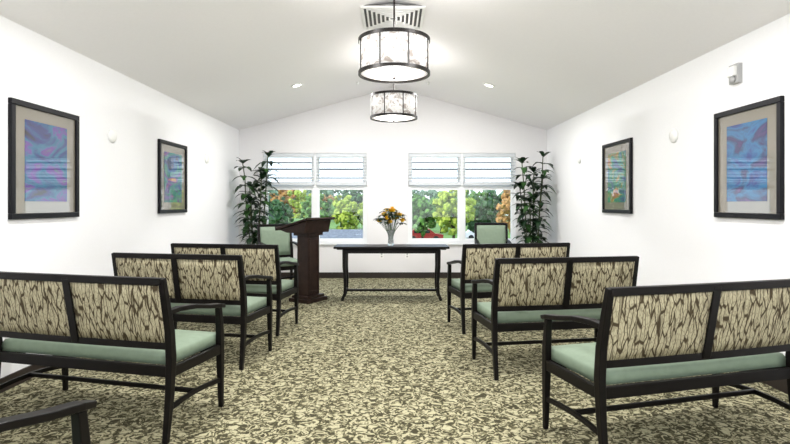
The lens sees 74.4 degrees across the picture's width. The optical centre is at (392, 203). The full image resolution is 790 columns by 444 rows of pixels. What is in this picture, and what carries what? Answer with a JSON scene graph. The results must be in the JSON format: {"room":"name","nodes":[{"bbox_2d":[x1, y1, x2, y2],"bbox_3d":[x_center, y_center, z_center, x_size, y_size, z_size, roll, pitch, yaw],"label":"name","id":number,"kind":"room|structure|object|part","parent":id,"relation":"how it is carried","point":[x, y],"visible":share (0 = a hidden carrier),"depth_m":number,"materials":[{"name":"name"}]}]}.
{"room":"house of worship","nodes":[
{"label":"house of worship","id":0,"kind":"room"},
{"bbox_2d":[0,15,238,377],"bbox_3d":[-2.780,0.000,2.870,0.150,2.600,12.540,0,0,0],"label":"wall","id":1,"kind":"structure","parent":0,"point":[118,180],"depth_m":4.94,"materials":[{"name":"paint"}]},
{"bbox_2d":[0,355,55,392],"bbox_3d":[-2.697,1.250,2.870,0.015,0.100,12.540,0,0,0],"label":"baseboard","id":2,"kind":"structure","parent":1,"relation":"attached to","point":[30,368],"depth_m":3.73,"materials":[{"name":"brown wood"}]},
{"bbox_2d":[8,97,78,219],"bbox_3d":[-2.690,-0.320,4.045,0.030,0.860,0.790,0,0,0],"label":"framed picture","id":3,"kind":"object","parent":1,"relation":"attached to","point":[43,142],"visible":1,"depth_m":3.97,"materials":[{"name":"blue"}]},
{"bbox_2d":[25,119,66,201],"bbox_3d":[-2.690,-0.320,4.045,0.002,0.600,0.490,0,0,0],"label":"art print","id":4,"kind":"object","parent":3,"relation":"attached to","point":[45,141],"depth_m":4.02},
{"bbox_2d":[108,129,116,142],"bbox_3d":[-2.691,-0.655,5.000,0.028,0.136,0.136,0,0,0],"label":"wall speaker","id":5,"kind":"object","parent":1,"relation":"attached to","point":[112,135],"visible":1,"depth_m":4.97,"materials":[{"name":"white plastic"}]},
{"bbox_2d":[158,139,186,213],"bbox_3d":[-2.690,-0.320,6.370,0.030,0.860,0.800,0,0,0],"label":"framed picture","id":6,"kind":"object","parent":1,"relation":"attached to","point":[172,157],"visible":1,"depth_m":6.32,"materials":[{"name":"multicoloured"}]},
{"bbox_2d":[164,151,181,201],"bbox_3d":[-2.690,-0.320,6.370,0.002,0.600,0.500,0,0,0],"label":"art print","id":7,"kind":"object","parent":6,"relation":"attached to","point":[172,159],"depth_m":6.34},
{"bbox_2d":[205,154,208,162],"bbox_3d":[-2.691,-0.655,7.530,0.028,0.136,0.136,0,0,0],"label":"wall speaker","id":8,"kind":"object","parent":1,"relation":"attached to","point":[206,155],"visible":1,"depth_m":7.50,"materials":[{"name":"white plastic"}]},
{"bbox_2d":[239,87,546,271],"bbox_3d":[0.000,-0.378,9.215,5.410,3.355,0.150,0,0,0],"label":"wall","id":9,"kind":"structure","parent":0,"point":[346,126],"depth_m":9.14,"materials":[{"name":"paint"}]},
{"bbox_2d":[263,153,366,242],"bbox_3d":[-1.371,-0.105,9.210,1.828,1.581,0.080,0,0,0],"label":"window","id":10,"kind":"structure","parent":9,"relation":"in","point":[315,188],"depth_m":9.20,"materials":[{"name":"white plastic"}]},
{"bbox_2d":[263,153,365,184],"bbox_3d":[-1.371,-0.610,9.146,1.804,0.562,0.043,0,0,0],"label":"blind","id":11,"kind":"object","parent":10,"relation":"attached to","point":[359,155],"visible":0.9,"depth_m":9.13,"materials":[{"name":"white"}]},
{"bbox_2d":[293,243,368,244],"bbox_3d":[-1.371,0.700,9.135,1.888,0.030,0.070,0,0,0],"label":"sill","id":12,"kind":"structure","parent":9,"relation":"attached to","point":[319,243],"depth_m":9.10,"materials":[{"name":"white plastic"}]},
{"bbox_2d":[281,272,459,277],"bbox_3d":[0.000,1.250,9.133,5.380,0.100,0.015,0,0,0],"label":"baseboard","id":13,"kind":"structure","parent":9,"relation":"attached to","point":[283,274],"depth_m":9.12,"materials":[{"name":"brown wood"}]},
{"bbox_2d":[406,243,474,244],"bbox_3d":[1.212,0.700,9.135,1.956,0.030,0.070,0,0,0],"label":"sill","id":14,"kind":"structure","parent":9,"relation":"attached to","point":[406,243],"depth_m":9.10,"materials":[{"name":"white paint"}]},
{"bbox_2d":[408,153,514,242],"bbox_3d":[1.212,-0.105,9.210,1.896,1.581,0.080,0,0,0],"label":"window","id":15,"kind":"structure","parent":9,"relation":"in","point":[461,188],"depth_m":9.19,"materials":[{"name":"white plastic"}]},
{"bbox_2d":[409,153,514,184],"bbox_3d":[1.212,-0.610,9.146,1.872,0.562,0.043,0,0,0],"label":"blind","id":16,"kind":"object","parent":15,"relation":"attached to","point":[415,155],"visible":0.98,"depth_m":9.13,"materials":[{"name":"white plastic"}]},
{"bbox_2d":[0,278,789,443],"bbox_3d":[0.000,1.360,2.945,5.710,0.120,12.690,0,0,0],"label":"floor","id":17,"kind":"structure","parent":0,"point":[367,367],"depth_m":3.48,"materials":[{"name":"carpet"}]},
{"bbox_2d":[0,400,96,443],"bbox_3d":[-1.657,0.850,1.563,1.276,0.904,0.621,0,0,14],"label":"settee","id":18,"kind":"object","parent":17,"relation":"on","point":[77,410],"visible":1,"depth_m":1.59,"materials":[{"name":"brown wood"}]},
{"bbox_2d":[0,271,225,443],"bbox_3d":[-1.764,0.850,3.212,1.276,0.904,0.621,0,0,14],"label":"settee","id":19,"kind":"object","parent":17,"relation":"on","point":[128,319],"visible":1,"depth_m":2.96,"materials":[{"name":"brown wood"}]},
{"bbox_3d":[-2.123,0.599,3.042,0.572,0.326,0.091,0,0,15],"label":"panel","id":20,"kind":"part","parent":19,"relation":"part of","materials":[{"name":"fabric"}]},
{"bbox_2d":[2,329,215,364],"bbox_3d":[-1.751,0.849,3.263,1.180,0.092,0.486,0,0,14],"label":"seat cushion","id":21,"kind":"object","parent":19,"relation":"on","point":[188,342],"depth_m":3.05,"materials":[{"name":"green fabric"}]},
{"bbox_3d":[-1.527,0.599,2.894,0.572,0.326,0.091,0,0,13],"label":"panel","id":22,"kind":"part","parent":19,"relation":"part of","materials":[{"name":"fabric"}]},
{"bbox_2d":[111,252,272,369],"bbox_3d":[-1.685,0.850,4.428,1.166,0.904,0.621,0,0,11],"label":"settee","id":23,"kind":"object","parent":17,"relation":"on","point":[191,278],"visible":0.7,"depth_m":4.15,"materials":[{"name":"beige fabric"}]},
{"bbox_3d":[-2.008,0.599,4.235,0.517,0.326,0.091,0,0,12],"label":"panel","id":24,"kind":"part","parent":23,"relation":"part of","materials":[{"name":"fabric"}]},
{"bbox_3d":[-1.459,0.599,4.129,0.517,0.326,0.091,0,0,10],"label":"panel","id":25,"kind":"part","parent":23,"relation":"part of","materials":[{"name":"fabric"}]},
{"bbox_2d":[171,296,266,315],"bbox_3d":[-1.675,0.849,4.480,1.070,0.092,0.486,0,0,11],"label":"seat cushion","id":26,"kind":"object","parent":23,"relation":"on","point":[253,303],"depth_m":4.23,"materials":[{"name":"green fabric"}]},
{"bbox_2d":[171,243,298,335],"bbox_3d":[-1.641,0.850,5.460,1.166,0.904,0.621,0,0,10],"label":"settee","id":27,"kind":"object","parent":17,"relation":"on","point":[258,259],"visible":0.51,"depth_m":5.16,"materials":[{"name":"beige fabric"}]},
{"bbox_3d":[-1.960,0.599,5.261,0.517,0.326,0.091,0,0,11],"label":"panel","id":28,"kind":"part","parent":27,"relation":"part of","materials":[{"name":"fabric"}]},
{"bbox_3d":[-1.409,0.599,5.164,0.517,0.326,0.091,0,0,9],"label":"panel","id":29,"kind":"part","parent":27,"relation":"part of","materials":[{"name":"fabric"}]},
{"bbox_2d":[246,279,293,293],"bbox_3d":[-1.632,0.849,5.511,1.070,0.092,0.486,0,0,10],"label":"seat cushion","id":30,"kind":"object","parent":27,"relation":"on","point":[287,285],"depth_m":5.24,"materials":[{"name":"green fabric"}]},
{"bbox_2d":[233,150,282,243],"bbox_3d":[-2.227,0.209,8.600,0.835,2.183,0.745,0,0,0],"label":"potted plant","id":31,"kind":"object","parent":17,"relation":"on","point":[248,210],"visible":0.72,"depth_m":8.53,"materials":[{"name":"green plant"}]},
{"bbox_2d":[257,224,296,279],"bbox_3d":[-1.670,0.805,7.744,0.556,0.993,0.619,0,0,-32],"label":"armchair","id":32,"kind":"object","parent":17,"relation":"on","point":[266,233],"visible":0.41,"depth_m":7.94,"materials":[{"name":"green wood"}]},
{"bbox_3d":[-1.804,0.564,7.958,0.464,0.436,0.100,0,0,-32],"label":"panel","id":33,"kind":"part","parent":32,"relation":"part of","materials":[{"name":"green fabric"}]},
{"bbox_2d":[280,257,296,266],"bbox_3d":[-1.643,0.849,7.700,0.460,0.092,0.486,0,0,-32],"label":"seat cushion","id":34,"kind":"object","parent":32,"relation":"on","point":[291,259],"depth_m":7.55,"materials":[{"name":"green fabric"}]},
{"bbox_2d":[275,217,334,303],"bbox_3d":[-1.185,0.739,7.028,0.570,1.123,0.580,0,0,32],"label":"lectern","id":35,"kind":"object","parent":17,"relation":"on","point":[307,231],"visible":0.98,"depth_m":6.90,"materials":[{"name":"brown wood"}]},
{"bbox_2d":[333,244,449,300],"bbox_3d":[-0.020,0.938,7.150,1.550,0.736,0.440,0,0,0],"label":"console table","id":36,"kind":"object","parent":17,"relation":"on","point":[346,249],"visible":1,"depth_m":6.98,"materials":[{"name":"brown wood"}]},
{"bbox_2d":[374,207,405,245],"bbox_3d":[-0.039,0.303,7.114,0.476,0.533,0.404,0,0,0],"label":"flower vase","id":37,"kind":"object","parent":36,"relation":"on","point":[387,213],"visible":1,"depth_m":7.08,"materials":[{"name":"clear glass"}]},
{"bbox_2d":[474,223,510,243],"bbox_3d":[1.586,0.805,8.243,0.556,0.993,0.619,0,0,4],"label":"armchair","id":38,"kind":"object","parent":17,"relation":"on","point":[484,233],"visible":0.26,"depth_m":8.49,"materials":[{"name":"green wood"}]},
{"bbox_2d":[447,243,569,333],"bbox_3d":[1.211,0.850,5.540,1.166,0.904,0.621,0,0,-10],"label":"settee","id":39,"kind":"object","parent":17,"relation":"on","point":[477,262],"visible":0.51,"depth_m":5.24,"materials":[{"name":"beige fabric"}]},
{"bbox_2d":[451,279,491,291],"bbox_3d":[1.202,0.849,5.591,1.070,0.092,0.486,0,0,-10],"label":"seat cushion","id":40,"kind":"object","parent":39,"relation":"on","point":[455,283],"depth_m":5.31,"materials":[{"name":"green fabric"}]},
{"bbox_3d":[0.979,0.599,5.244,0.517,0.326,0.091,0,0,-9],"label":"panel","id":41,"kind":"part","parent":39,"relation":"part of","materials":[{"name":"fabric"}]},
{"bbox_3d":[1.530,0.599,5.341,0.517,0.326,0.091,0,0,-11],"label":"panel","id":42,"kind":"part","parent":39,"relation":"part of","materials":[{"name":"fabric"}]},
{"bbox_2d":[509,151,555,242],"bbox_3d":[2.299,0.211,8.625,0.741,2.179,0.766,0,0,0],"label":"potted plant","id":43,"kind":"object","parent":17,"relation":"on","point":[536,222],"visible":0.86,"depth_m":8.53,"materials":[{"name":"green plant"}]},
{"bbox_2d":[471,256,638,380],"bbox_3d":[1.271,0.850,4.171,1.166,0.904,0.621,0,0,-9],"label":"settee","id":44,"kind":"object","parent":17,"relation":"on","point":[523,289],"visible":0.84,"depth_m":3.91,"materials":[{"name":"beige fabric"}]},
{"bbox_3d":[1.034,0.599,3.879,0.517,0.326,0.091,0,0,-8],"label":"panel","id":45,"kind":"part","parent":44,"relation":"part of","materials":[{"name":"fabric"}]},
{"bbox_2d":[477,302,601,322],"bbox_3d":[1.263,0.849,4.223,1.070,0.092,0.486,0,0,-9],"label":"seat cushion","id":46,"kind":"object","parent":44,"relation":"on","point":[484,308],"depth_m":3.98,"materials":[{"name":"green fabric"}]},
{"bbox_3d":[1.586,0.599,3.966,0.517,0.326,0.091,0,0,-10],"label":"panel","id":47,"kind":"part","parent":44,"relation":"part of","materials":[{"name":"fabric"}]},
{"bbox_2d":[540,279,789,443],"bbox_3d":[1.546,0.850,2.897,1.276,0.904,0.621,0,0,-15],"label":"settee","id":48,"kind":"object","parent":17,"relation":"on","point":[653,332],"visible":1,"depth_m":2.65,"materials":[{"name":"brown wood"}]},
{"bbox_3d":[1.314,0.599,2.575,0.572,0.326,0.091,0,0,-14],"label":"panel","id":49,"kind":"part","parent":48,"relation":"part of","materials":[{"name":"fabric"}]},
{"bbox_2d":[551,342,785,384],"bbox_3d":[1.532,0.849,2.948,1.180,0.092,0.486,0,0,-15],"label":"seat cushion","id":50,"kind":"object","parent":48,"relation":"on","point":[579,358],"depth_m":2.74,"materials":[{"name":"green fabric"}]},
{"bbox_3d":[1.907,0.599,2.734,0.572,0.326,0.091,0,0,-16],"label":"panel","id":51,"kind":"part","parent":48,"relation":"part of","materials":[{"name":"fabric"}]},
{"bbox_2d":[0,0,789,129],"bbox_3d":[0.000,-1.732,2.945,5.710,0.947,12.690,0,0,0],"label":"ceiling","id":52,"kind":"structure","parent":0,"point":[236,63],"depth_m":5.21,"materials":[{"name":"paint"}]},
{"bbox_2d":[291,83,302,87],"bbox_3d":[-1.353,-1.673,7.330,0.172,0.057,0.179,0,0,-6],"label":"recessed light","id":53,"kind":"object","parent":52,"relation":"in","point":[296,84],"visible":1,"depth_m":7.32,"materials":[{"name":"white plastic"}]},
{"bbox_2d":[360,4,425,29],"bbox_3d":[0.000,-1.992,5.490,0.650,0.085,0.650,0,0,0],"label":"ceiling vent","id":54,"kind":"object","parent":52,"relation":"in","point":[373,16],"visible":0.97,"depth_m":5.43,"materials":[{"name":"white plastic"}]},
{"bbox_2d":[358,0,429,83],"bbox_3d":[0.010,-1.541,4.390,0.606,0.992,0.606,0,0,0],"label":"pendant lamp","id":55,"kind":"object","parent":52,"relation":"hanging from","point":[389,55],"visible":1,"depth_m":4.17,"materials":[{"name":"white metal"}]},
{"bbox_3d":[0.010,-1.238,4.390,0.590,0.275,0.590,0,0,0],"label":"lamp shade","id":56,"kind":"part","parent":55,"relation":"part of","materials":[{"name":"white glass"}]},
{"bbox_2d":[361,66,427,80],"bbox_3d":[0.010,-1.092,4.390,0.566,0.036,0.566,0,0,0],"label":"diffuser","id":57,"kind":"object","parent":55,"relation":"attached to","point":[369,73],"depth_m":4.32,"materials":[{"name":"white glass"}]},
{"bbox_2d":[370,84,417,122],"bbox_3d":[0.010,-1.541,6.640,0.606,0.992,0.606,0,0,0],"label":"pendant lamp","id":58,"kind":"object","parent":52,"relation":"hanging from","point":[389,106],"visible":0.93,"depth_m":6.40,"materials":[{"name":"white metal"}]},
{"bbox_2d":[373,115,414,120],"bbox_3d":[0.010,-1.092,6.640,0.566,0.036,0.566,0,0,0],"label":"diffuser","id":59,"kind":"object","parent":58,"relation":"attached to","point":[375,117],"depth_m":6.56,"materials":[{"name":"white"}]},
{"bbox_3d":[0.010,-1.238,6.640,0.590,0.275,0.590,0,0,0],"label":"lamp shade","id":60,"kind":"part","parent":58,"relation":"part of","materials":[{"name":"white glass"}]},
{"bbox_2d":[483,83,494,87],"bbox_3d":[1.353,-1.673,7.330,0.172,0.057,0.179,0,0,-6],"label":"recessed light","id":61,"kind":"object","parent":52,"relation":"in","point":[484,84],"visible":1,"depth_m":7.32,"materials":[{"name":"white plastic"}]},
{"bbox_2d":[547,13,789,355],"bbox_3d":[2.780,0.000,2.870,0.150,2.600,12.540,0,0,0],"label":"wall","id":62,"kind":"structure","parent":0,"point":[676,236],"depth_m":4.98,"materials":[{"name":"paint"}]},
{"bbox_2d":[577,154,580,162],"bbox_3d":[2.691,-0.655,7.530,0.028,0.136,0.136,0,0,0],"label":"wall speaker","id":63,"kind":"object","parent":62,"relation":"attached to","point":[579,155],"visible":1,"depth_m":7.50,"materials":[{"name":"white plastic"}]},
{"bbox_2d":[602,137,632,213],"bbox_3d":[2.690,-0.320,6.260,0.030,0.860,0.800,0,0,0],"label":"framed picture","id":64,"kind":"object","parent":62,"relation":"attached to","point":[617,157],"visible":1,"depth_m":6.21,"materials":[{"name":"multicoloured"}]},
{"bbox_2d":[608,150,625,201],"bbox_3d":[2.690,-0.320,6.260,0.002,0.600,0.500,0,0,0],"label":"art print","id":65,"kind":"object","parent":64,"relation":"attached to","point":[616,158],"depth_m":6.23},
{"bbox_2d":[669,129,677,142],"bbox_3d":[2.691,-0.655,5.000,0.028,0.136,0.136,0,0,0],"label":"wall speaker","id":66,"kind":"object","parent":62,"relation":"attached to","point":[673,135],"visible":1,"depth_m":4.97,"materials":[{"name":"white plastic"}]},
{"bbox_2d":[727,63,741,84],"bbox_3d":[2.675,-1.020,4.080,0.060,0.150,0.110,0,0,0],"label":"fire alarm","id":67,"kind":"object","parent":62,"relation":"attached to","point":[734,72],"visible":1,"depth_m":4.04,"materials":[{"name":"grey plastic"}]},
{"bbox_2d":[714,95,784,219],"bbox_3d":[2.690,-0.320,3.965,0.030,0.860,0.750,0,0,0],"label":"framed picture","id":68,"kind":"object","parent":62,"relation":"attached to","point":[749,140],"visible":1,"depth_m":3.91,"materials":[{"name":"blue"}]},
{"bbox_2d":[727,118,766,201],"bbox_3d":[2.690,-0.320,3.965,0.002,0.600,0.450,0,0,0],"label":"art print","id":69,"kind":"object","parent":68,"relation":"attached to","point":[747,138],"depth_m":3.94},
{"bbox_2d":[740,369,787,393],"bbox_3d":[2.697,1.250,2.870,0.015,0.100,12.540,0,0,0],"label":"baseboard","id":70,"kind":"structure","parent":62,"relation":"attached to","point":[781,385],"depth_m":3.62,"materials":[{"name":"brown wood"}]},
{"label":"outside","id":71,"kind":"structure","parent":0,"visible":0},
{"bbox_2d":[288,215,509,237],"bbox_3d":[0.000,4.350,105.070,240.000,0.100,189.860,0,0,0],"label":"ground","id":72,"kind":"structure","parent":71,"point":[333,225],"depth_m":95.14,"materials":[{"name":"green plant"}]},
{"bbox_2d":[268,190,278,203],"bbox_3d":[-29.302,0.015,125.395,7.707,8.594,7.912,0,0,0],"label":"tree","id":73,"kind":"object","parent":72,"relation":"on","point":[271,191],"visible":0.14,"depth_m":123.55,"materials":[{"name":"green plant"}]},
{"bbox_2d":[268,197,293,223],"bbox_3d":[-12.092,1.769,53.064,3.739,5.085,3.778,0,0,20],"label":"tree","id":74,"kind":"object","parent":72,"relation":"on","point":[282,212],"visible":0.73,"depth_m":52.35,"materials":[{"name":"green plant"}]},
{"bbox_2d":[270,190,297,218],"bbox_3d":[-16.363,0.686,79.894,5.431,7.253,5.397,0,0,0],"label":"tree","id":75,"kind":"object","parent":72,"relation":"on","point":[282,193],"visible":0.28,"depth_m":78.42,"materials":[{"name":"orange plant"}]},
{"bbox_2d":[287,190,311,218],"bbox_3d":[-13.684,0.693,78.250,5.296,7.239,5.507,0,0,0],"label":"tree","id":76,"kind":"object","parent":72,"relation":"on","point":[300,195],"visible":0.43,"depth_m":76.75,"materials":[{"name":"green plant"}]},
{"bbox_2d":[299,193,335,218],"bbox_3d":[-8.152,1.544,55.990,3.858,5.536,4.222,0,0,-25],"label":"tree","id":77,"kind":"object","parent":72,"relation":"on","point":[327,210],"visible":0.38,"depth_m":55.20,"materials":[{"name":"green plant"}]},
{"bbox_2d":[292,229,362,237],"bbox_3d":[-3.800,3.075,38.000,8.000,2.450,7.000,0,0,0],"label":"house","id":78,"kind":"structure","parent":72,"relation":"on","point":[333,233],"depth_m":36.96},
{"bbox_2d":[320,194,334,208],"bbox_3d":[-11.189,1.337,84.637,4.478,5.951,4.012,0,0,0],"label":"tree","id":79,"kind":"object","parent":72,"relation":"on","point":[329,196],"visible":0.08,"depth_m":84.63,"materials":[{"name":"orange plant"}]},
{"bbox_2d":[320,190,340,200],"bbox_3d":[-15.931,-0.167,125.234,7.962,8.958,8.058,0,0,0],"label":"tree","id":80,"kind":"object","parent":72,"relation":"on","point":[326,193],"visible":0.16,"depth_m":123.09,"materials":[{"name":"green plant"}]},
{"bbox_2d":[333,195,350,226],"bbox_3d":[-8.727,1.382,88.120,4.711,5.860,4.145,0,0,0],"label":"tree","id":81,"kind":"object","parent":72,"relation":"on","point":[339,196],"visible":0.07,"depth_m":88.14,"materials":[{"name":"green plant"}]},
{"bbox_2d":[334,190,351,221],"bbox_3d":[-10.866,-0.236,126.523,7.651,9.096,7.804,0,0,0],"label":"tree","id":82,"kind":"object","parent":72,"relation":"on","point":[341,191],"visible":0.06,"depth_m":125.98,"materials":[{"name":"green plant"}]},
{"bbox_2d":[331,195,362,228],"bbox_3d":[-4.612,1.665,54.981,3.823,5.293,4.643,0,0,0],"label":"tree","id":83,"kind":"object","parent":72,"relation":"on","point":[350,212],"visible":0.85,"depth_m":54.26,"materials":[{"name":"green plant"}]},
{"bbox_2d":[342,190,362,225],"bbox_3d":[-6.350,0.601,89.387,5.025,7.422,5.387,0,0,0],"label":"tree","id":84,"kind":"object","parent":72,"relation":"on","point":[356,193],"visible":0.32,"depth_m":88.61,"materials":[{"name":"green plant"}]},
{"bbox_2d":[412,190,423,196],"bbox_3d":[4.260,0.169,122.518,7.518,8.285,6.962,0,0,0],"label":"tree","id":85,"kind":"object","parent":72,"relation":"on","point":[419,192],"visible":0.09,"depth_m":121.45,"materials":[{"name":"green plant"}]},
{"bbox_2d":[412,194,432,210],"bbox_3d":[4.802,1.391,80.828,4.685,5.843,4.556,0,0,0],"label":"tree","id":86,"kind":"object","parent":72,"relation":"on","point":[416,195],"visible":0.05,"depth_m":81.06,"materials":[{"name":"green plant"}]},
{"bbox_2d":[412,196,436,237],"bbox_3d":[2.928,1.719,54.016,3.945,5.185,4.168,0,0,0],"label":"tree","id":87,"kind":"object","parent":72,"relation":"on","point":[420,217],"visible":0.88,"depth_m":53.20,"materials":[{"name":"green plant"}]},
{"bbox_2d":[421,190,436,201],"bbox_3d":[8.666,0.266,121.382,7.561,8.093,6.358,0,0,0],"label":"tree","id":88,"kind":"object","parent":72,"relation":"on","point":[431,193],"visible":0.18,"depth_m":120.32,"materials":[{"name":"green plant"}]},
{"bbox_2d":[429,191,451,232],"bbox_3d":[7.047,1.176,76.751,4.430,6.272,4.251,0,0,0],"label":"tree","id":89,"kind":"object","parent":72,"relation":"on","point":[438,191],"visible":0.02,"depth_m":76.42,"materials":[{"name":"green plant"}]},
{"bbox_2d":[432,190,475,237],"bbox_3d":[6.000,1.124,51.732,4.300,6.376,4.397,0,0,15],"label":"tree","id":90,"kind":"object","parent":72,"relation":"on","point":[442,215],"visible":0.76,"depth_m":51.30,"materials":[{"name":"green plant"}]},
{"bbox_2d":[454,193,476,222],"bbox_3d":[9.871,0.837,76.149,5.068,6.950,5.024,0,0,0],"label":"tree","id":91,"kind":"object","parent":72,"relation":"on","point":[467,195],"visible":0.11,"depth_m":75.55,"materials":[{"name":"green plant"}]},
{"bbox_2d":[465,195,496,232],"bbox_3d":[9.089,1.653,55.047,3.943,5.319,3.668,0,0,0],"label":"tree","id":92,"kind":"object","parent":72,"relation":"on","point":[485,216],"visible":0.62,"depth_m":54.17,"materials":[{"name":"green plant"}]},
{"bbox_2d":[466,190,495,220],"bbox_3d":[12.795,0.758,80.359,6.018,7.109,4.856,0,0,0],"label":"tree","id":93,"kind":"object","parent":72,"relation":"on","point":[474,193],"visible":0.09,"depth_m":79.16,"materials":[{"name":"green plant"}]},
{"bbox_2d":[479,190,503,197],"bbox_3d":[23.515,-0.189,122.486,7.465,9.002,7.624,0,0,0],"label":"tree","id":94,"kind":"object","parent":72,"relation":"on","point":[495,192],"visible":0.05,"depth_m":121.39,"materials":[{"name":"green plant"}]},
{"bbox_2d":[485,190,501,214],"bbox_3d":[15.309,1.078,80.445,5.044,6.467,5.002,0,0,0],"label":"tree","id":95,"kind":"object","parent":72,"relation":"on","point":[492,195],"visible":0.38,"depth_m":78.82,"materials":[{"name":"green plant"}]},
{"bbox_2d":[495,196,509,231],"bbox_3d":[11.999,1.236,51.859,4.021,6.152,4.225,0,0,31],"label":"tree","id":96,"kind":"object","parent":72,"relation":"on","point":[504,207],"visible":0.25,"depth_m":51.21,"materials":[{"name":"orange plant"}]},
{"bbox_2d":[501,190,509,220],"bbox_3d":[18.474,0.323,76.797,5.162,7.978,5.576,0,0,0],"label":"tree","id":97,"kind":"object","parent":72,"relation":"on","point":[505,194],"visible":0.08,"depth_m":77.07,"materials":[{"name":"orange plant"}]},
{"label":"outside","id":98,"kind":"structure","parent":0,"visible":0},
{"bbox_3d":[0.000,4.285,60.500,240.000,0.030,7.000,0,0,0],"label":"road","id":99,"kind":"object","parent":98,"visible":0},
{"bbox_2d":[412,229,442,237],"bbox_3d":[3.600,3.560,60.000,4.298,1.420,1.800,0,0,0],"label":"car","id":100,"kind":"object","parent":99,"relation":"on","point":[429,234],"visible":0.39,"depth_m":59.15,"materials":[{"name":"red metal"}]},
{"bbox_2d":[465,230,473,237],"bbox_3d":[10.500,3.560,62.000,4.298,1.420,1.800,0,0,0],"label":"car","id":101,"kind":"object","parent":99,"relation":"on","point":[468,234],"visible":0.33,"depth_m":61.15,"materials":[{"name":"white metal"}]}
]}

